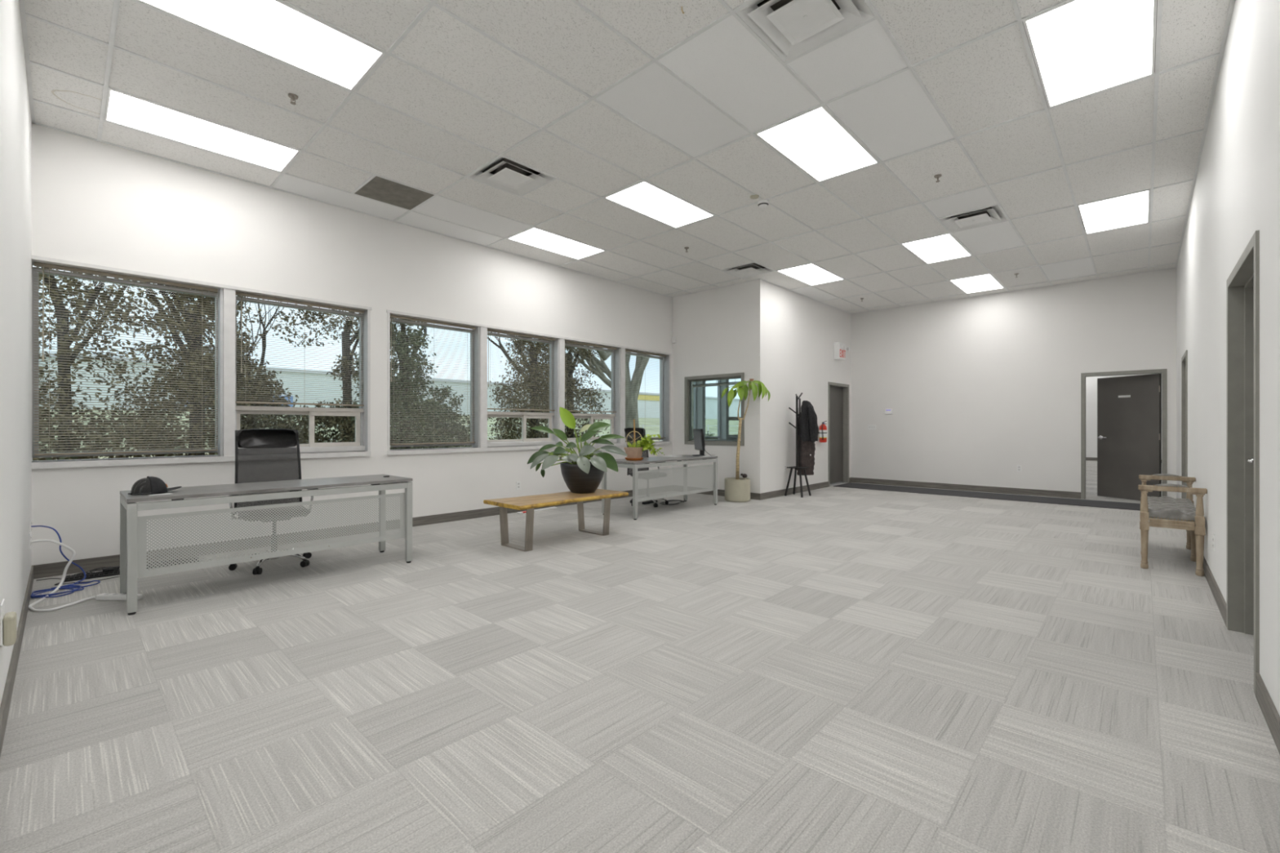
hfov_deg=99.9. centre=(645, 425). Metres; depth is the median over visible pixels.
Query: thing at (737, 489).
potted tree
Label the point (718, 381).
window
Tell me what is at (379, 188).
return grille
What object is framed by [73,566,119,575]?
cable
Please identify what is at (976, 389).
wall
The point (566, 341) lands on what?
window blind
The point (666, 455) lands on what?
paper sheet
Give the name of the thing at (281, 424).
tree
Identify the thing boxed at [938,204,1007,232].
ceiling vent
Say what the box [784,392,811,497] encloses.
coat rack
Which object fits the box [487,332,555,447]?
window
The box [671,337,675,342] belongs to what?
sensor
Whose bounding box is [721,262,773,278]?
ceiling vent
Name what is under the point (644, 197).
ceiling light
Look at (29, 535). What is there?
wall outlet
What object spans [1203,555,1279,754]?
baseboard
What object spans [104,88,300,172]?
ceiling light
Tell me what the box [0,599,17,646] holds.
plug
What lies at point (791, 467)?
tray
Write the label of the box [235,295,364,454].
window
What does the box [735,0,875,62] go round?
ceiling vent
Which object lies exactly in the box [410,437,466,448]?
shrub
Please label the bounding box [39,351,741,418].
building
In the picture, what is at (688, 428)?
window
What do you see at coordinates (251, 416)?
tree
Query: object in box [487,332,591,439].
tree
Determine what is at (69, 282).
tree
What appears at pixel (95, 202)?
wall
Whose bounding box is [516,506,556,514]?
tube
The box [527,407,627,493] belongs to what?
potted plant
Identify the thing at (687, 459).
desk
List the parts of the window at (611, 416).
fixed sash, sliding sash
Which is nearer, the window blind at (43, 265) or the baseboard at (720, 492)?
the window blind at (43, 265)
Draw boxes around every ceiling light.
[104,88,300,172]
[137,0,385,91]
[506,227,604,259]
[604,181,714,228]
[755,106,879,182]
[777,263,844,285]
[901,233,971,263]
[950,274,1004,293]
[1022,0,1156,107]
[1077,190,1150,234]
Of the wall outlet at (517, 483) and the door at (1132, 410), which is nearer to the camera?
the wall outlet at (517, 483)
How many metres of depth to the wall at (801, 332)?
9.71 m
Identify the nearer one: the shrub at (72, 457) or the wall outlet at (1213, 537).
the wall outlet at (1213, 537)
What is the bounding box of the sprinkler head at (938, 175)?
[933,173,941,182]
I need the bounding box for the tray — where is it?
[786,466,808,468]
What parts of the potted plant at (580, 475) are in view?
pot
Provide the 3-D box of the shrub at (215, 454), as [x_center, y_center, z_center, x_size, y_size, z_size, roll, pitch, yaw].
[-5.891,0.879,7.096,2.136,1.327,1.511,0,0,-41]
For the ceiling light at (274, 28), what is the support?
attached to the grid
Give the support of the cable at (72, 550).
on the floor
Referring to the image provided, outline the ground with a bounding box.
[37,408,738,460]
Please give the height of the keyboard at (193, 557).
0.026 m
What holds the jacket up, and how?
hanging from the coat rack
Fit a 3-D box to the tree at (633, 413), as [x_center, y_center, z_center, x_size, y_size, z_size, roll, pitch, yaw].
[-1.685,-2.948,14.848,3.365,8.646,7.234,0,0,32]
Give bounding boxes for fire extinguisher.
[818,420,826,442]
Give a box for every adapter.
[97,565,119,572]
[641,499,657,504]
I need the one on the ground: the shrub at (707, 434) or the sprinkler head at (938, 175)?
the shrub at (707, 434)
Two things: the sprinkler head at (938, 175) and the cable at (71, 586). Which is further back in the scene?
the sprinkler head at (938, 175)
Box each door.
[827,382,848,486]
[1080,368,1167,500]
[1181,350,1187,498]
[1226,230,1259,695]
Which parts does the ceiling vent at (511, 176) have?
plate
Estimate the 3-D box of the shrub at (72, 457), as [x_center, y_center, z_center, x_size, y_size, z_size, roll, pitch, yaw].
[-7.123,0.941,5.997,1.408,1.363,2.017,0,0,30]
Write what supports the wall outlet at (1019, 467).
attached to the wall at (976, 389)
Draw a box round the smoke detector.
[757,199,768,207]
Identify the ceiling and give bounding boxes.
[24,0,1230,313]
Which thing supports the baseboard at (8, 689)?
attached to the wall at (15, 124)
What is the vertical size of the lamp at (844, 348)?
0.090 m
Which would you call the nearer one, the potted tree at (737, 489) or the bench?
the bench
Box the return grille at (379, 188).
[354,176,433,209]
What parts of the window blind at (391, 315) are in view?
ladder cord, rail, head rail, ladder cord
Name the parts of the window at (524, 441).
fixed sash, sliding sash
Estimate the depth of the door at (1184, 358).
6.92 m
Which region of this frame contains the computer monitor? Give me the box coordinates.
[692,428,711,456]
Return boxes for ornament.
[740,473,746,479]
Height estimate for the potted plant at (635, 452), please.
0.560 m
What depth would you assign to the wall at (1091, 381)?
18.88 m
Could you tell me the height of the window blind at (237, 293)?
1.098 m
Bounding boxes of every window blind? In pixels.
[34,262,217,455]
[235,291,364,406]
[390,314,475,445]
[487,328,555,411]
[564,340,617,413]
[625,349,666,439]
[690,377,741,426]
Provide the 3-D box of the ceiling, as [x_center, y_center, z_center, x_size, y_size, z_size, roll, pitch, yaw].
[1.618,-2.416,6.249,6.875,0.001,11.712,0,0,43]
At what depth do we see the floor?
2.45 m
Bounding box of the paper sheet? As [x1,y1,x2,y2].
[661,455,682,457]
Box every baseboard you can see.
[0,565,33,757]
[33,485,672,579]
[672,485,759,500]
[760,477,851,500]
[851,477,1080,498]
[1085,457,1097,461]
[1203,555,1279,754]
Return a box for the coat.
[796,415,815,475]
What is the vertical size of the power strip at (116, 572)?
0.026 m
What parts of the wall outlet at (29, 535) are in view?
plate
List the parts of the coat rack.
leg, leg, post, leg, leg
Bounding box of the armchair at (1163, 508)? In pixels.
[1137,473,1207,576]
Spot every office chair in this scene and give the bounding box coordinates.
[228,428,318,574]
[624,427,668,507]
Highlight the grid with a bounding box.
[18,0,1235,314]
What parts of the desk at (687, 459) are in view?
leg, leg, frame rail, modesty panel, leg, leg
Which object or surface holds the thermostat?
attached to the wall at (976, 389)
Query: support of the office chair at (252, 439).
on the floor
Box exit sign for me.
[834,342,850,360]
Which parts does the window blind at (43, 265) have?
ladder cord, head rail, rail, ladder cord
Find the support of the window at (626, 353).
attached to the wall at (95, 202)
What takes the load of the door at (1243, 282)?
in the wall at (1236, 194)
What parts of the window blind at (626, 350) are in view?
head rail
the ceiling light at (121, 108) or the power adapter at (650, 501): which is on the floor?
the power adapter at (650, 501)
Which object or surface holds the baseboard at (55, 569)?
attached to the wall at (95, 202)
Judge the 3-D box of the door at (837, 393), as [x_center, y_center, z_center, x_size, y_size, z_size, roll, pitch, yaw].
[3.948,0.170,11.188,0.179,2.100,1.025,0,0,43]
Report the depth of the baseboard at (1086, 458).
18.88 m
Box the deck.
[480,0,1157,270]
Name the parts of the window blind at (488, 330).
head rail, rail, ladder cord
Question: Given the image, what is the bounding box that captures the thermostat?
[884,408,892,413]
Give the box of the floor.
[0,460,1279,852]
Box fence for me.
[315,424,738,439]
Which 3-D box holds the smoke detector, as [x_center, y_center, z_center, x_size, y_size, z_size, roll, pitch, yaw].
[1.267,-2.382,5.776,0.120,0.055,0.120,0,0,43]
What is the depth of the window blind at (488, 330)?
7.73 m
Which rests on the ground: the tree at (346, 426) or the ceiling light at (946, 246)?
the tree at (346, 426)
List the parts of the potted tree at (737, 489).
pot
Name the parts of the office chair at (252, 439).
armrest, frame, seat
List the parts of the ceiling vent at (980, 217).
plate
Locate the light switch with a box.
[867,424,875,430]
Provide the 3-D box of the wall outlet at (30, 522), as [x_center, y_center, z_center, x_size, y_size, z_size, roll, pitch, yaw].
[-4.636,0.760,4.060,0.070,0.115,0.010,0,0,43]
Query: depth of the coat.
9.40 m
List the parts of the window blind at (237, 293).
head rail, rail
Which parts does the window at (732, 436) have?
fixed sash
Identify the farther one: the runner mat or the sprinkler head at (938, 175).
the runner mat
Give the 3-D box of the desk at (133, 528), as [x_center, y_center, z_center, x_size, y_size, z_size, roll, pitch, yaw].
[-2.933,0.783,4.341,0.640,0.873,1.840,0,0,43]
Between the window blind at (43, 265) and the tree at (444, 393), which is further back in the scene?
the tree at (444, 393)
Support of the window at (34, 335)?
attached to the wall at (95, 202)
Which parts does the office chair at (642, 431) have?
frame, seat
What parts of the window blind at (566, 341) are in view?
head rail, rail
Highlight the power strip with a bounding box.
[95,593,142,600]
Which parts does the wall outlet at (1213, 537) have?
plate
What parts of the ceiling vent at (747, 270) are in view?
plate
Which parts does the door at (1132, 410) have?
name plate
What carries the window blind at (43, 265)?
attached to the wall at (95, 202)
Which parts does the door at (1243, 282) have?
handle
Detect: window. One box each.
[31,266,217,457]
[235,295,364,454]
[390,318,473,447]
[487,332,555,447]
[564,342,617,444]
[625,351,663,440]
[684,372,744,445]
[692,381,697,439]
[705,379,720,438]
[728,416,741,439]
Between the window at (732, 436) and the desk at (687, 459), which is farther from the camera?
the window at (732, 436)
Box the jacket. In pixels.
[800,400,818,442]
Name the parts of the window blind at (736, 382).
rail, head rail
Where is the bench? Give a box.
[483,488,628,551]
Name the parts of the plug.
plate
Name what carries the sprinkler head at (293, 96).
attached to the ceiling
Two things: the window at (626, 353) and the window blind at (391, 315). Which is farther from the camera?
the window at (626, 353)
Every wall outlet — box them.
[28,532,31,549]
[29,518,31,534]
[515,480,520,489]
[1017,465,1021,471]
[1212,533,1214,551]
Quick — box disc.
[750,194,759,199]
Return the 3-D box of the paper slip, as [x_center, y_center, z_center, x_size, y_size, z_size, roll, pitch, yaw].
[-3.327,0.469,3.691,0.070,0.001,0.120,0,0,35]
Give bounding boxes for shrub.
[36,456,87,461]
[163,443,217,457]
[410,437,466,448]
[705,431,718,439]
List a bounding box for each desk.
[120,474,413,615]
[601,454,717,519]
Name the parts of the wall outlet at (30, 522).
plate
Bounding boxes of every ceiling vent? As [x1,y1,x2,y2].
[467,155,554,195]
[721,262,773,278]
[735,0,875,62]
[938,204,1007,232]
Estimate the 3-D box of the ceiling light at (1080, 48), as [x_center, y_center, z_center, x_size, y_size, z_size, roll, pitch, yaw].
[2.868,-2.440,3.445,0.584,0.060,1.193,0,0,43]
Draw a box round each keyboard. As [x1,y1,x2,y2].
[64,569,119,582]
[146,556,199,568]
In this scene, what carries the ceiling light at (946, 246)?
attached to the grid
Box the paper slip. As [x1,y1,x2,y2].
[147,493,172,495]
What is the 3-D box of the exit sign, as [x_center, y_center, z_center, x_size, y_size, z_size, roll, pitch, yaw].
[4.052,-1.530,11.071,0.160,0.340,0.445,0,0,43]
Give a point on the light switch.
(870, 427)
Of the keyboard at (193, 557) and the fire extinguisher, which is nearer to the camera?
the keyboard at (193, 557)
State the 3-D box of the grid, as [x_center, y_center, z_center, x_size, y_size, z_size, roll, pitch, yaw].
[1.618,-2.414,6.249,6.875,0.012,11.712,0,0,43]
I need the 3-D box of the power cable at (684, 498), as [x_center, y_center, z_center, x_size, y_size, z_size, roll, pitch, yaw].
[0.435,0.851,8.525,0.300,0.744,0.548,0,0,24]
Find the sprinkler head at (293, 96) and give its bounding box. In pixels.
[288,93,297,104]
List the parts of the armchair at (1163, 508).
leg, leg, armrest, armrest, leg, leg, leg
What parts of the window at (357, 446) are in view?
fixed sash, sliding sash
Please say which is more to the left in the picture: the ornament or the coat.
the ornament
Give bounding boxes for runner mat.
[833,482,1140,511]
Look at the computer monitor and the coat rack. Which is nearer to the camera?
the computer monitor
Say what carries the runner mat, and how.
on the floor
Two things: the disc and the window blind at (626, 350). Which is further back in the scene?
the window blind at (626, 350)
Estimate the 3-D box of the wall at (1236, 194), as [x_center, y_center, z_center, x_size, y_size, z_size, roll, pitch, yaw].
[4.169,-0.695,3.812,0.180,3.830,11.832,0,0,43]
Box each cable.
[27,539,95,612]
[30,525,100,598]
[35,576,119,585]
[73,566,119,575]
[659,497,684,505]
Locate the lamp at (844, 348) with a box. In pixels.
[842,345,846,350]
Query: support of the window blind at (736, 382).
attached to the window at (688, 428)
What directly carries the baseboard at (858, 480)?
attached to the wall at (976, 389)
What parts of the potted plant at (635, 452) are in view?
pot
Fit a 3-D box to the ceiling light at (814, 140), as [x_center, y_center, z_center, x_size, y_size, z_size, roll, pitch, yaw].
[1.524,-2.440,4.686,0.584,0.060,1.193,0,0,43]
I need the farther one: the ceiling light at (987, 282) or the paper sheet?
the ceiling light at (987, 282)
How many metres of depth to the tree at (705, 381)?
19.49 m
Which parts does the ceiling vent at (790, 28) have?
plate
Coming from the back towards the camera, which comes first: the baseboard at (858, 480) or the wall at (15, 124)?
the baseboard at (858, 480)
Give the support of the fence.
on the ground
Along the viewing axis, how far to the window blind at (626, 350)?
9.72 m
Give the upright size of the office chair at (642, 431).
1.193 m
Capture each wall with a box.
[0,0,31,706]
[31,123,741,565]
[672,279,764,493]
[764,280,851,493]
[851,268,1176,498]
[1085,373,1161,457]
[1176,0,1279,715]
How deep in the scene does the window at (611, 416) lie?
8.97 m
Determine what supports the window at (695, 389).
attached to the wall at (95, 202)
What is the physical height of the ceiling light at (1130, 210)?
0.060 m
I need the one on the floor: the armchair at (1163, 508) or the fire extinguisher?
the armchair at (1163, 508)
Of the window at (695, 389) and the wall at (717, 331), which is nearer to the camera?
the wall at (717, 331)
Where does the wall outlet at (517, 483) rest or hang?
attached to the wall at (95, 202)
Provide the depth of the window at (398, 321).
7.09 m
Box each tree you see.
[32,266,189,461]
[89,282,291,457]
[164,284,315,455]
[263,303,405,448]
[332,317,468,449]
[420,382,471,447]
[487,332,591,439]
[519,337,610,438]
[566,343,648,442]
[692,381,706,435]
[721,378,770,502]
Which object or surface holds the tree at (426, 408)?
on the ground
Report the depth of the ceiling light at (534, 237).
7.13 m
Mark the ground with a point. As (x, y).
(732, 429)
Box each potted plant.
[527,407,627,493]
[623,419,665,460]
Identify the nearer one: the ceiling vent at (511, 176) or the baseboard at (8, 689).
the baseboard at (8, 689)
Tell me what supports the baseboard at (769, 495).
attached to the wall at (801, 332)
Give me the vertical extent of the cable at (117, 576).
0.009 m

